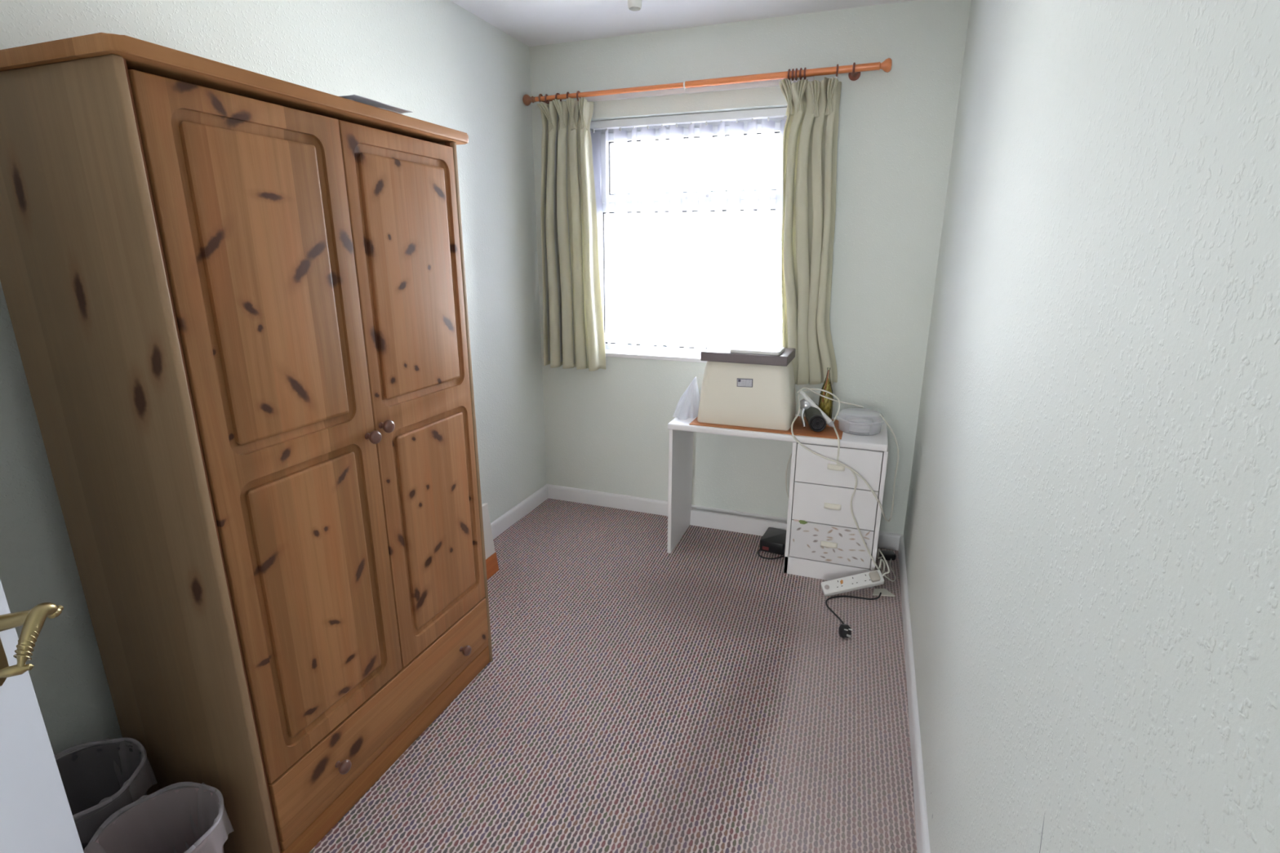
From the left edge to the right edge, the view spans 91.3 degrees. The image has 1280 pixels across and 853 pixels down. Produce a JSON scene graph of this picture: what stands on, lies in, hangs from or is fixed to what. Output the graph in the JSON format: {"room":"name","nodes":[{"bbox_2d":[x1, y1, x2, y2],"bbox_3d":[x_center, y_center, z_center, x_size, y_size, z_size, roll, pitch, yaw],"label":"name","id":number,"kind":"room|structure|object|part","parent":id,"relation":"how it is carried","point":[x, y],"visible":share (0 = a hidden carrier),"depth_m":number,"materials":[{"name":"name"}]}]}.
{"room":"bedroom","nodes":[
{"label":"bedroom","id":0,"kind":"room"},
{"bbox_2d":[0,0,546,759],"bbox_3d":[-1.257,-0.341,2.086,0.150,2.540,3.480,6,17,19],"label":"wall","id":1,"kind":"structure","parent":0,"point":[438,61],"depth_m":2.25,"materials":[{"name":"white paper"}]},
{"bbox_2d":[490,484,548,539],"bbox_3d":[-1.185,0.849,2.383,0.016,0.088,3.464,6,17,19],"label":"baseboard","id":2,"kind":"structure","parent":1,"relation":"attached to","point":[499,526],"depth_m":3.63,"materials":[{"name":"white paint"}]},
{"bbox_2d":[309,497,917,852],"bbox_3d":[-0.921,1.558,0.210,2.389,0.100,7.600,6,17,19],"label":"floor","id":3,"kind":"structure","parent":0,"point":[634,695],"depth_m":2.12,"materials":[{"name":"carpet"}]},
{"bbox_2d":[53,737,157,852],"bbox_3d":[-1.314,0.974,1.497,0.276,0.322,0.278,6,17,19],"label":"waste bin","id":4,"kind":"object","parent":3,"relation":"on","point":[99,780],"visible":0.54,"depth_m":1.56,"materials":[{"name":"grey plastic"}]},
{"bbox_2d":[83,782,233,852],"bbox_3d":[-1.040,1.010,1.386,0.255,0.314,0.257,6,17,19],"label":"waste bin","id":5,"kind":"object","parent":3,"relation":"on","point":[184,820],"visible":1,"depth_m":1.44,"materials":[{"name":"grey plastic"}]},
{"bbox_2d":[0,32,493,852],"bbox_3d":[-0.938,0.095,1.809,0.548,1.852,1.000,6,17,19],"label":"wardrobe","id":6,"kind":"object","parent":3,"relation":"on","point":[235,297],"visible":0.99,"depth_m":1.43,"materials":[{"name":"brown wood"}]},
{"bbox_3d":[-0.806,0.059,1.492,0.020,1.524,0.454,6,17,19],"label":"door","id":7,"kind":"part","parent":6,"relation":"part of","materials":[{"name":"brown wood"}]},
{"bbox_3d":[-0.741,0.133,1.727,0.019,1.824,0.908,6,17,19],"label":"frame","id":8,"kind":"part","parent":6,"relation":"part of","materials":[{"name":"brown wood"}]},
{"bbox_3d":[-0.797,0.909,1.676,0.039,0.036,0.036,6,17,19],"label":"knob","id":9,"kind":"part","parent":6,"relation":"part of","materials":[{"name":"brown wood"}]},
{"bbox_3d":[-0.711,0.028,1.665,0.039,0.036,0.036,6,17,19],"label":"knob","id":10,"kind":"part","parent":6,"relation":"part of","materials":[{"name":"brown wood"}]},
{"bbox_2d":[348,98,404,115],"bbox_3d":[-0.737,-0.831,1.642,0.168,0.016,0.255,5,16,17],"label":"folded paper","id":11,"kind":"object","parent":6,"relation":"on","point":[348,99],"visible":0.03,"depth_m":1.64,"materials":[{"name":"white paper"}]},
{"bbox_2d":[339,94,413,113],"bbox_3d":[-0.749,-0.848,1.658,0.200,0.004,0.212,6,17,19],"label":"plastic sleeve","id":12,"kind":"object","parent":11,"relation":"on","point":[354,97],"visible":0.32,"depth_m":1.61,"materials":[{"name":"white plastic"}]},
{"bbox_3d":[-0.731,0.839,1.926,0.022,0.200,0.896,6,17,19],"label":"drawer","id":13,"kind":"part","parent":6,"relation":"part of","materials":[{"name":"brown wood"}]},
{"bbox_3d":[-0.692,-0.001,1.708,0.039,0.036,0.036,6,17,19],"label":"knob","id":14,"kind":"part","parent":6,"relation":"part of","materials":[{"name":"brown wood"}]},
{"bbox_3d":[-0.651,-0.054,1.899,0.020,1.524,0.438,6,17,19],"label":"door","id":15,"kind":"part","parent":6,"relation":"part of","materials":[{"name":"brown wood"}]},
{"bbox_3d":[-0.607,0.776,2.173,0.039,0.036,0.036,6,17,19],"label":"knob","id":16,"kind":"part","parent":6,"relation":"part of","materials":[{"name":"brown wood"}]},
{"bbox_2d":[481,503,498,579],"bbox_3d":[-0.815,0.607,2.764,0.059,0.350,0.572,6,17,19],"label":"leaning board","id":17,"kind":"object","parent":3,"relation":"on","point":[491,562],"visible":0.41,"depth_m":2.98,"materials":[{"name":"white paint"}]},
{"bbox_3d":[-0.822,0.560,2.753,0.046,0.254,0.570,6,17,19],"label":"panel","id":18,"kind":"part","parent":17,"relation":"part of","materials":[{"name":"white paint"}]},
{"bbox_2d":[757,527,786,559],"bbox_3d":[0.705,0.613,3.279,0.148,0.062,0.260,6,17,19],"label":"power adaptor","id":19,"kind":"object","parent":3,"relation":"on","point":[773,540],"visible":0.9,"depth_m":3.25,"materials":[{"name":"black plastic"}]},
{"bbox_2d":[666,414,888,587],"bbox_3d":[0.674,0.321,3.152,1.007,0.697,0.420,6,17,19],"label":"desk","id":20,"kind":"object","parent":3,"relation":"on","point":[824,540],"visible":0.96,"depth_m":2.91,"materials":[{"name":"white laminate"}]},
{"bbox_3d":[0.218,0.287,3.328,0.018,0.666,0.390,6,17,19],"label":"leg panel","id":21,"kind":"part","parent":20,"relation":"part of","materials":[{"name":"white laminate"}]},
{"bbox_2d":[672,376,699,419],"bbox_3d":[0.248,-0.161,3.206,0.157,0.198,0.248,6,17,19],"label":"plastic bag","id":22,"kind":"object","parent":20,"relation":"on","point":[687,406],"visible":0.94,"depth_m":3.15,"materials":[{"name":"white plastic"}]},
{"bbox_3d":[0.561,0.544,3.475,0.579,0.092,0.018,6,17,19],"label":"rail","id":23,"kind":"part","parent":20,"relation":"part of","materials":[{"name":"white laminate"}]},
{"bbox_2d":[688,416,844,439],"bbox_3d":[0.628,-0.020,3.070,0.706,0.003,0.342,6,17,19],"label":"desk mat","id":24,"kind":"object","parent":20,"relation":"on","point":[828,432],"visible":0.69,"depth_m":2.95,"materials":[{"name":"brown wood"}]},
{"bbox_2d":[697,360,795,431],"bbox_3d":[0.530,-0.179,3.064,0.447,0.305,0.256,6,17,19],"label":"case","id":25,"kind":"object","parent":24,"relation":"on","point":[736,394],"visible":0.8,"depth_m":2.95,"materials":[{"name":"beige plastic"}]},
{"bbox_3d":[0.492,-0.205,2.937,0.069,0.036,0.002,6,17,19],"label":"label plate","id":26,"kind":"part","parent":25,"relation":"part of","materials":[{"name":"white paper"}]},
{"bbox_2d":[700,344,795,366],"bbox_3d":[0.524,-0.347,3.014,0.408,0.044,0.277,6,17,19],"label":"lid","id":27,"kind":"object","parent":25,"relation":"on","point":[716,353],"visible":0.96,"depth_m":2.91,"materials":[{"name":"grey plastic"}]},
{"bbox_2d":[729,344,784,355],"bbox_3d":[0.558,-0.364,2.963,0.233,0.015,0.174,6,17,19],"label":"pad","id":28,"kind":"object","parent":27,"relation":"on","point":[755,349],"visible":1,"depth_m":2.92,"materials":[{"name":"white paper"}]},
{"bbox_2d":[800,398,826,431],"bbox_3d":[0.813,-0.058,2.961,0.104,0.129,0.176,0,16,0],"label":"hair dryer","id":29,"kind":"object","parent":24,"relation":"on","point":[814,416],"visible":0.97,"depth_m":2.93,"materials":[{"name":"black plastic"}]},
{"bbox_2d":[811,417,823,429],"bbox_3d":[0.823,-0.013,2.901,0.051,0.051,0.008,2,16,7],"label":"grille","id":30,"kind":"object","parent":29,"relation":"attached to","point":[816,423],"depth_m":2.90,"materials":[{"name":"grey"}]},
{"bbox_2d":[818,367,833,419],"bbox_3d":[0.902,-0.151,3.027,0.068,0.271,0.068,0,16,1],"label":"glass bottle","id":31,"kind":"object","parent":24,"relation":"on","point":[825,405],"visible":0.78,"depth_m":3.01,"materials":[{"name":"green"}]},
{"bbox_2d":[785,453,791,497],"bbox_3d":[0.792,0.352,3.301,0.063,0.546,0.027,6,17,19],"label":"lead","id":32,"kind":"object","parent":20,"relation":"hanging from","point":[791,454],"visible":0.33,"depth_m":3.29,"materials":[{"name":"white plastic"}]},
{"bbox_3d":[0.881,0.554,2.918,0.075,0.025,0.022,6,17,19],"label":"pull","id":33,"kind":"part","parent":20,"relation":"part of","materials":[{"name":"beige plastic"}]},
{"bbox_3d":[0.952,0.505,3.089,0.366,0.188,0.364,6,17,19],"label":"drawer","id":34,"kind":"part","parent":20,"relation":"part of","materials":[{"name":"laminate"}]},
{"bbox_3d":[0.881,0.369,2.866,0.075,0.025,0.022,6,17,19],"label":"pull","id":35,"kind":"part","parent":20,"relation":"part of","materials":[{"name":"beige plastic"}]},
{"bbox_3d":[0.953,0.320,3.037,0.366,0.188,0.364,6,17,19],"label":"drawer","id":36,"kind":"part","parent":20,"relation":"part of","materials":[{"name":"white laminate"}]},
{"bbox_3d":[0.882,0.186,2.814,0.075,0.025,0.022,6,17,19],"label":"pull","id":37,"kind":"part","parent":20,"relation":"part of","materials":[{"name":"beige plastic"}]},
{"bbox_3d":[0.953,0.137,2.986,0.366,0.183,0.364,6,17,19],"label":"drawer","id":38,"kind":"part","parent":20,"relation":"part of","materials":[{"name":"white laminate"}]},
{"bbox_2d":[799,390,884,574],"bbox_3d":[0.913,0.263,2.905,0.506,0.802,0.176,13,20,38],"label":"cable","id":39,"kind":"object","parent":20,"relation":"on","point":[829,422],"visible":0.97,"depth_m":2.85,"materials":[{"name":"white plastic"}]},
{"bbox_3d":[0.828,-0.092,2.967,0.176,0.152,0.029,10,19,32],"label":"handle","id":40,"kind":"part","parent":39,"relation":"part of","materials":[{"name":"white plastic"}]},
{"bbox_2d":[791,388,898,521],"bbox_3d":[0.943,0.148,2.896,0.480,0.584,0.263,6,17,19],"label":"cable","id":41,"kind":"object","parent":20,"relation":"on","point":[828,392],"visible":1,"depth_m":2.87,"materials":[{"name":"white plastic"}]},
{"bbox_2d":[836,408,883,435],"bbox_3d":[1.028,-0.024,2.922,0.212,0.092,0.195,6,17,19],"label":"clear container","id":42,"kind":"object","parent":20,"relation":"on","point":[862,427],"visible":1,"depth_m":2.90,"materials":[{"name":"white plastic"}]},
{"bbox_2d":[796,387,863,407],"bbox_3d":[0.900,-0.139,2.969,0.312,0.083,0.040,2,16,7],"label":"cable","id":43,"kind":"object","parent":42,"relation":"on","point":[802,388],"visible":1,"depth_m":2.98,"materials":[{"name":"white plastic"}]},
{"bbox_3d":[1.028,-0.048,2.916,0.212,0.042,0.195,6,17,19],"label":"lid","id":44,"kind":"part","parent":42,"relation":"part of","materials":[{"name":"white plastic"}]},
{"bbox_2d":[838,417,882,435],"bbox_3d":[1.028,-0.007,2.927,0.196,0.056,0.180,6,17,19],"label":"tub","id":45,"kind":"object","parent":42,"relation":"in","point":[862,427],"depth_m":2.89,"materials":[{"name":"white plastic"}]},
{"bbox_2d":[825,592,881,637],"bbox_3d":[0.889,0.776,2.713,0.190,0.056,0.429,11,19,35],"label":"plug","id":46,"kind":"object","parent":3,"relation":"on","point":[844,630],"visible":1,"depth_m":2.54,"materials":[{"name":"black plastic"}]},
{"bbox_2d":[821,548,889,595],"bbox_3d":[1.095,0.665,2.934,0.569,0.167,0.213,-12,20,-36],"label":"socket","id":47,"kind":"object","parent":3,"relation":"on","point":[859,581],"visible":0.98,"depth_m":2.83,"materials":[{"name":"white plastic"}]},
{"bbox_2d":[868,570,880,582],"bbox_3d":[1.053,0.673,2.809,0.046,0.044,0.044,1,16,2],"label":"plug","id":48,"kind":"object","parent":47,"relation":"attached to","point":[874,576],"visible":1,"depth_m":2.80,"materials":[{"name":"beige plastic"}]},
{"bbox_2d":[872,588,894,596],"bbox_3d":[1.110,0.758,2.862,0.095,0.011,0.058,3,16,11],"label":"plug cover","id":49,"kind":"object","parent":3,"relation":"on","point":[884,592],"visible":1,"depth_m":2.85,"materials":[{"name":"white plastic"}]},
{"bbox_2d":[879,550,896,560],"bbox_3d":[1.262,0.656,3.190,0.070,0.032,0.060,1,16,3],"label":"corner adaptor","id":50,"kind":"object","parent":3,"relation":"on","point":[888,554],"visible":0.77,"depth_m":3.17,"materials":[{"name":"black plastic"}]},
{"bbox_2d":[884,558,896,582],"bbox_3d":[1.203,0.675,2.986,0.050,0.093,0.346,9,18,27],"label":"lead","id":51,"kind":"object","parent":3,"relation":"on","point":[891,558],"visible":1,"depth_m":3.00,"materials":[{"name":"white plastic"}]},
{"bbox_2d":[449,0,913,46],"bbox_3d":[-0.863,-1.022,-0.369,2.389,0.100,7.900,6,17,19],"label":"ceiling","id":52,"kind":"structure","parent":0,"point":[532,23],"depth_m":2.82,"materials":[{"name":"white paint"}]},
{"bbox_2d":[627,0,641,11],"bbox_3d":[-0.012,-1.253,1.487,0.072,0.455,0.072,6,17,19],"label":"pendant lampholder","id":53,"kind":"object","parent":52,"relation":"hanging from","point":[633,5],"visible":1,"depth_m":1.54,"materials":[{"name":"white plastic"}]},
{"bbox_2d":[528,0,971,534],"bbox_3d":[0.446,-0.664,3.436,2.389,2.640,0.300,6,17,19],"label":"wall","id":54,"kind":"structure","parent":0,"point":[606,430],"depth_m":3.05,"materials":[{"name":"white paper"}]},
{"bbox_2d":[605,349,706,363],"bbox_3d":[0.255,-0.383,3.480,1.155,0.022,0.130,6,17,19],"label":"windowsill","id":55,"kind":"structure","parent":54,"relation":"attached to","point":[609,353],"depth_m":3.51,"materials":[{"name":"white paint"}]},
{"bbox_2d":[591,116,786,355],"bbox_3d":[0.283,-0.991,3.383,1.155,1.247,0.112,6,17,19],"label":"window","id":56,"kind":"structure","parent":54,"relation":"in","point":[777,124],"depth_m":3.39,"materials":[{"name":"white plastic"}]},
{"bbox_2d":[590,106,786,351],"bbox_3d":[0.259,-0.999,3.314,1.139,1.190,0.072,6,17,19],"label":"vertical blind","id":57,"kind":"object","parent":56,"relation":"attached to","point":[733,197],"visible":0.83,"depth_m":3.30,"materials":[{"name":"white fabric"}]},
{"bbox_3d":[0.300,-1.207,3.272,0.135,0.018,0.033,6,17,19],"label":"handle","id":58,"kind":"part","parent":56,"relation":"part of","materials":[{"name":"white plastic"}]},
{"bbox_2d":[580,75,814,102],"bbox_3d":[0.239,-1.656,3.060,1.190,0.048,0.020,6,17,19],"label":"trim","id":59,"kind":"structure","parent":54,"relation":"attached to","point":[771,82],"depth_m":3.05,"materials":[{"name":"white paint"}]},
{"bbox_2d":[522,57,892,106],"bbox_3d":[0.246,-1.638,3.011,1.800,0.069,0.112,6,17,19],"label":"pole","id":60,"kind":"object","parent":54,"relation":"attached to","point":[854,70],"visible":0.96,"depth_m":2.90,"materials":[{"name":"orange wood"}]},
{"bbox_2d":[544,93,548,103],"bbox_3d":[-0.483,-1.691,3.243,0.010,0.058,0.049,2,16,6],"label":"curtain ring","id":61,"kind":"object","parent":60,"relation":"hanging from","point":[546,95],"visible":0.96,"depth_m":3.23,"materials":[{"name":"brown wood"}]},
{"bbox_2d":[537,97,606,371],"bbox_3d":[-0.376,-1.000,3.396,0.351,1.399,0.134,6,17,19],"label":"curtain","id":62,"kind":"object","parent":60,"relation":"hanging from","point":[573,322],"visible":1,"depth_m":3.38,"materials":[{"name":"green fabric"}]},
{"bbox_2d":[576,90,581,101],"bbox_3d":[-0.311,-1.675,3.182,0.011,0.058,0.049,6,17,19],"label":"curtain ring","id":63,"kind":"object","parent":60,"relation":"hanging from","point":[578,91],"visible":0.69,"depth_m":3.16,"materials":[{"name":"brown wood"}]},
{"bbox_3d":[-0.169,-1.670,3.129,0.826,0.028,0.023,6,17,19],"label":"rod","id":64,"kind":"part","parent":60,"relation":"part of","materials":[{"name":"orange wood"}]},
{"bbox_3d":[0.624,-1.595,2.847,0.875,0.036,0.030,6,17,19],"label":"rod","id":65,"kind":"part","parent":60,"relation":"part of","materials":[{"name":"orange wood"}]},
{"bbox_2d":[787,68,791,79],"bbox_3d":[0.675,-1.585,2.830,0.011,0.058,0.049,6,17,19],"label":"curtain ring","id":66,"kind":"object","parent":60,"relation":"hanging from","point":[788,70],"visible":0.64,"depth_m":2.81,"materials":[{"name":"brown wood"}]},
{"bbox_2d":[791,68,794,83],"bbox_3d":[0.690,-1.583,2.825,0.011,0.058,0.049,6,17,19],"label":"curtain ring","id":67,"kind":"object","parent":60,"relation":"hanging from","point":[793,69],"visible":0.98,"depth_m":2.81,"materials":[{"name":"brown wood"}]},
{"bbox_2d":[795,68,797,82],"bbox_3d":[0.705,-1.582,2.820,0.011,0.058,0.049,6,17,19],"label":"curtain ring","id":68,"kind":"object","parent":60,"relation":"hanging from","point":[796,69],"visible":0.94,"depth_m":2.80,"materials":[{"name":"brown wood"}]},
{"bbox_2d":[799,67,802,79],"bbox_3d":[0.724,-1.580,2.813,0.011,0.058,0.049,6,17,19],"label":"curtain ring","id":69,"kind":"object","parent":60,"relation":"hanging from","point":[801,68],"visible":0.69,"depth_m":2.79,"materials":[{"name":"brown wood"}]},
{"bbox_2d":[803,66,806,79],"bbox_3d":[0.740,-1.579,2.807,0.011,0.058,0.049,6,17,19],"label":"curtain ring","id":70,"kind":"object","parent":60,"relation":"hanging from","point":[805,68],"visible":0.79,"depth_m":2.79,"materials":[{"name":"brown wood"}]},
{"bbox_2d":[778,76,841,384],"bbox_3d":[0.807,-0.886,2.976,0.360,1.401,0.134,6,17,19],"label":"curtain","id":71,"kind":"object","parent":60,"relation":"hanging from","point":[811,130],"visible":0.98,"depth_m":2.95,"materials":[{"name":"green fabric"}]},
{"bbox_2d":[835,63,838,78],"bbox_3d":[0.870,-1.566,2.761,0.010,0.058,0.049,3,16,11],"label":"curtain ring","id":72,"kind":"object","parent":60,"relation":"hanging from","point":[837,71],"visible":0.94,"depth_m":2.74,"materials":[{"name":"brown wood"}]},
{"bbox_2d":[546,484,903,551],"bbox_3d":[0.389,0.508,3.611,2.089,0.088,0.016,6,17,19],"label":"baseboard","id":73,"kind":"structure","parent":54,"relation":"attached to","point":[886,540],"depth_m":3.75,"materials":[{"name":"white paint"}]},
{"bbox_2d":[903,0,1279,852],"bbox_3d":[0.132,0.394,-0.519,0.150,2.540,7.600,6,17,19],"label":"wall","id":74,"kind":"structure","parent":0,"point":[1091,530],"depth_m":0.71,"materials":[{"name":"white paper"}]},
{"bbox_2d":[897,535,930,852],"bbox_3d":[0.760,1.047,1.695,0.016,0.088,3.464,6,17,19],"label":"baseboard","id":75,"kind":"structure","parent":74,"relation":"attached to","point":[919,795],"depth_m":1.99,"materials":[{"name":"white paint"}]},
{"bbox_3d":[-0.895,0.212,0.122,2.239,2.540,0.100,6,17,19],"label":"wall","id":76,"kind":"structure","parent":0,"visible":0},
{"bbox_2d":[0,579,84,852],"bbox_3d":[-0.884,0.355,0.623,0.138,1.977,0.762,-3,16,-11],"label":"door","id":77,"kind":"structure","parent":76,"relation":"in","point":[36,816],"depth_m":0.99,"materials":[{"name":"white paint"}]},
{"bbox_3d":[-0.974,0.295,0.925,0.007,0.208,0.044,-3,16,-11],"label":"handle plate","id":78,"kind":"part","parent":77,"relation":"part of","materials":[{"name":"gold metal"}]},
{"bbox_3d":[-0.897,0.306,0.928,0.022,0.075,0.071,2,16,6],"label":"lever","id":79,"kind":"part","parent":77,"relation":"part of","materials":[{"name":"gold metal"}]}
]}

